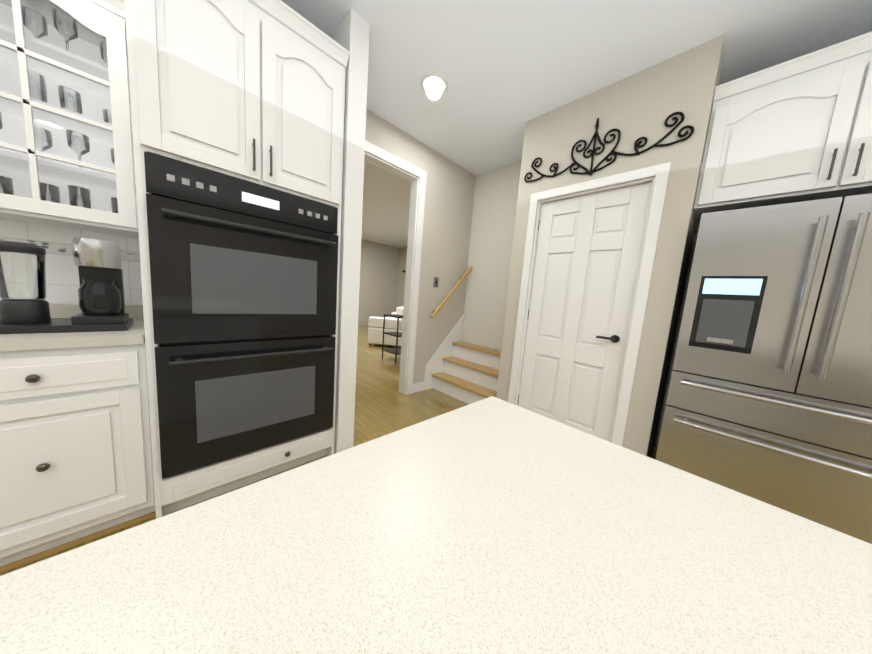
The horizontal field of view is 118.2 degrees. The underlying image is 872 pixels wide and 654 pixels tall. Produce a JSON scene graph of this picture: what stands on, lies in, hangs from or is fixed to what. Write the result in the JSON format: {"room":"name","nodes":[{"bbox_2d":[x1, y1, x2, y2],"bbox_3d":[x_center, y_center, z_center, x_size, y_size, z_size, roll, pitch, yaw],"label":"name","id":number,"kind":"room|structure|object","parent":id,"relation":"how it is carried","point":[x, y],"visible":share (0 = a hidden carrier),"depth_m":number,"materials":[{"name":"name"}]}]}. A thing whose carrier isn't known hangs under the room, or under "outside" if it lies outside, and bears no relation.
{"room":"kitchen","nodes":[
{"label":"kitchen","id":0,"kind":"room"},
{"bbox_2d":[0,5,117,212],"bbox_3d":[-1.708,-0.907,1.124,0.496,0.841,0.156,-2,10,-44],"label":"glassware","id":1,"kind":"object","parent":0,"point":[74,199],"depth_m":1.15,"materials":[{"name":"glass"}]},
{"bbox_2d":[144,151,337,478],"bbox_3d":[-1.116,-0.050,1.580,0.784,1.402,0.719,-2,10,-44],"label":"double wall oven","id":2,"kind":"object","parent":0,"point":[243,274],"visible":1,"depth_m":1.29,"materials":[{"name":"black metal"}]},
{"bbox_2d":[105,9,476,394],"bbox_3d":[-0.683,-0.557,2.538,8.890,2.740,0.122,-2,10,-44],"label":"wall","id":3,"kind":"structure","parent":0,"point":[448,208],"depth_m":3.18,"materials":[{"name":"beige paint"}]},
{"bbox_2d":[0,219,142,304],"bbox_3d":[-2.403,-0.285,0.803,3.750,0.382,0.008,-2,10,-44],"label":"tile backsplash","id":4,"kind":"structure","parent":3,"relation":"attached to","point":[62,278],"depth_m":1.30,"materials":[{"name":"white tile"}]},
{"bbox_2d":[49,304,152,319],"bbox_3d":[-2.704,-0.044,0.527,2.895,0.075,0.022,-2,10,-44],"label":"backsplash","id":5,"kind":"structure","parent":3,"relation":"attached to","point":[57,311],"depth_m":1.32,"materials":[{"name":"white tile"}]},
{"bbox_2d":[124,0,347,211],"bbox_3d":[-1.064,-1.174,1.477,0.800,0.840,0.655,-2,10,-44],"label":"upper cabinet","id":6,"kind":"object","parent":3,"relation":"attached to","point":[251,91],"depth_m":1.20,"materials":[{"name":"white paint"}]},
{"bbox_2d":[364,140,426,394],"bbox_3d":[-0.605,-0.428,2.629,1.030,2.475,0.138,-2,10,-44],"label":"door frame","id":7,"kind":"structure","parent":3,"relation":"attached to","point":[407,171],"depth_m":2.86,"materials":[{"name":"white wood"}]},
{"bbox_2d":[412,382,424,392],"bbox_3d":[1.463,0.987,2.096,1.080,0.110,3.920,-2,10,-44],"label":"baseboard","id":8,"kind":"structure","parent":3,"relation":"attached to","point":[417,387],"depth_m":3.15,"materials":[{"name":"white wood"}]},
{"bbox_2d":[433,277,438,287],"bbox_3d":[0.003,-0.537,3.129,0.075,0.120,0.009,-2,10,-44],"label":"light switch","id":9,"kind":"object","parent":3,"relation":"attached to","point":[436,280],"visible":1,"depth_m":3.12,"materials":[{"name":"silver metal"}]},
{"bbox_2d":[430,266,472,317],"bbox_3d":[0.189,-0.454,3.268,0.680,0.680,0.095,-2,10,-44],"label":"oak handrail","id":10,"kind":"object","parent":3,"relation":"attached to","point":[446,298],"visible":0.98,"depth_m":3.21,"materials":[{"name":"brown wood"}]},
{"bbox_2d":[0,325,657,575],"bbox_3d":[-0.399,0.906,2.313,8.890,0.060,12.240,-2,10,-44],"label":"floor","id":11,"kind":"structure","parent":0,"point":[383,406],"depth_m":2.81,"materials":[{"name":"brown wood"}]},
{"bbox_2d":[0,324,163,572],"bbox_3d":[-1.690,0.475,1.172,0.577,0.875,0.669,-2,10,-44],"label":"base cabinet","id":12,"kind":"object","parent":11,"relation":"on","point":[48,509],"depth_m":1.09,"materials":[{"name":"white paint"}]},
{"bbox_2d":[0,320,152,475],"bbox_3d":[-2.159,0.122,-0.022,2.895,0.039,1.600,-2,10,-44],"label":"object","id":13,"kind":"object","parent":12,"relation":"on","point":[59,391],"depth_m":0.99,"materials":[{"name":"white wood"}]},
{"bbox_2d":[0,237,132,333],"bbox_3d":[-1.571,-0.184,1.088,0.370,0.385,0.230,-2,10,-44],"label":"coffee maker","id":14,"kind":"object","parent":13,"relation":"on","point":[101,300],"visible":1,"depth_m":1.08,"materials":[{"name":"black plastic"}]},
{"bbox_2d":[368,306,403,345],"bbox_3d":[-0.893,-0.099,6.454,0.900,0.860,2.000,5,7,5],"label":"sofa","id":15,"kind":"object","parent":11,"relation":"on","point":[375,330],"visible":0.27,"depth_m":5.49,"materials":[{"name":"white fabric"}]},
{"bbox_2d":[382,314,402,363],"bbox_3d":[-0.674,0.192,4.527,0.322,0.780,0.422,-2,10,-44],"label":"cart","id":16,"kind":"object","parent":11,"relation":"on","point":[396,351],"visible":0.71,"depth_m":4.48,"materials":[{"name":"black metal"}]},
{"bbox_2d":[0,396,871,653],"bbox_3d":[0.151,0.784,-0.394,1.585,0.915,1.745,-2,10,-44],"label":"kitchen island","id":17,"kind":"object","parent":11,"relation":"on","point":[492,525],"visible":1,"depth_m":0.25,"materials":[{"name":"white stone"}]},
{"bbox_2d":[424,314,500,403],"bbox_3d":[0.444,0.367,3.071,0.648,0.950,0.953,-2,10,-44],"label":"staircase","id":18,"kind":"structure","parent":11,"relation":"on","point":[456,367],"depth_m":3.18,"materials":[{"name":"white wood"}]},
{"bbox_2d":[655,193,871,543],"bbox_3d":[2.051,0.262,1.548,0.903,1.765,0.910,-2,10,-44],"label":"refrigerator","id":19,"kind":"object","parent":11,"relation":"on","point":[769,399],"visible":0.9,"depth_m":1.31,"materials":[{"name":"silver metal"}]},
{"bbox_2d":[332,9,369,453],"bbox_3d":[-0.763,-0.486,1.903,0.118,2.740,0.645,-2,10,-44],"label":"wall","id":20,"kind":"structure","parent":0,"point":[352,34],"depth_m":1.65,"materials":[{"name":"beige paint"}]},
{"bbox_2d":[462,162,516,348],"bbox_3d":[0.826,-0.521,3.180,0.120,2.740,1.050,-2,10,-44],"label":"wall","id":21,"kind":"structure","parent":0,"point":[479,223],"depth_m":3.26,"materials":[{"name":"beige paint"}]},
{"bbox_2d":[281,0,871,247],"bbox_3d":[-0.190,-1.866,1.976,8.890,0.060,12.240,-2,10,-44],"label":"ceiling","id":22,"kind":"structure","parent":0,"point":[507,70],"depth_m":1.62,"materials":[{"name":"white paint"}]},
{"bbox_2d":[420,73,447,95],"bbox_3d":[-0.013,-1.818,1.962,0.209,0.005,0.209,4,7,0],"label":"recessed light","id":23,"kind":"object","parent":22,"relation":"in","point":[432,84],"visible":1,"depth_m":1.94,"materials":[{"name":"white"}]},
{"bbox_2d":[496,35,723,456],"bbox_3d":[1.133,-0.364,2.073,0.100,2.740,1.180,-2,10,-44],"label":"wall","id":24,"kind":"structure","parent":0,"point":[639,104],"depth_m":1.75,"materials":[{"name":"beige paint"}]},
{"bbox_2d":[518,182,651,440],"bbox_3d":[1.078,-0.012,2.099,0.094,2.014,0.760,-2,10,-44],"label":"pantry door","id":25,"kind":"structure","parent":24,"relation":"in","point":[588,251],"depth_m":2.04,"materials":[{"name":"white wood"}]},
{"bbox_2d":[508,162,670,445],"bbox_3d":[1.103,-0.049,2.106,0.118,2.105,0.910,-2,10,-44],"label":"door frame","id":26,"kind":"structure","parent":24,"relation":"attached to","point":[659,174],"depth_m":1.83,"materials":[{"name":"white wood"}]},
{"bbox_2d":[524,112,693,182],"bbox_3d":[1.162,-1.325,1.913,0.021,0.404,1.077,-2,10,-44],"label":"art","id":27,"kind":"object","parent":24,"relation":"attached to","point":[612,151],"visible":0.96,"depth_m":1.87,"materials":[{"name":"black metal"}]},
{"bbox_2d":[694,31,871,226],"bbox_3d":[2.152,-1.000,1.333,0.420,0.670,1.100,-2,10,-44],"label":"upper cabinet","id":28,"kind":"object","parent":24,"relation":"attached to","point":[795,133],"depth_m":1.35,"materials":[{"name":"white paint"}]},
{"bbox_2d":[650,221,696,457],"bbox_3d":[1.794,-0.303,1.987,0.660,2.740,0.120,-2,10,-44],"label":"wall","id":29,"kind":"structure","parent":0,"point":[684,288],"depth_m":2.18,"materials":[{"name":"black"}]},
{"bbox_2d":[657,233,697,443],"bbox_3d":[3.225,-0.089,1.108,0.120,2.740,5.530,-2,10,-44],"label":"wall","id":30,"kind":"structure","parent":0,"point":[697,233],"depth_m":2.22,"materials":[{"name":"beige"}]}
]}

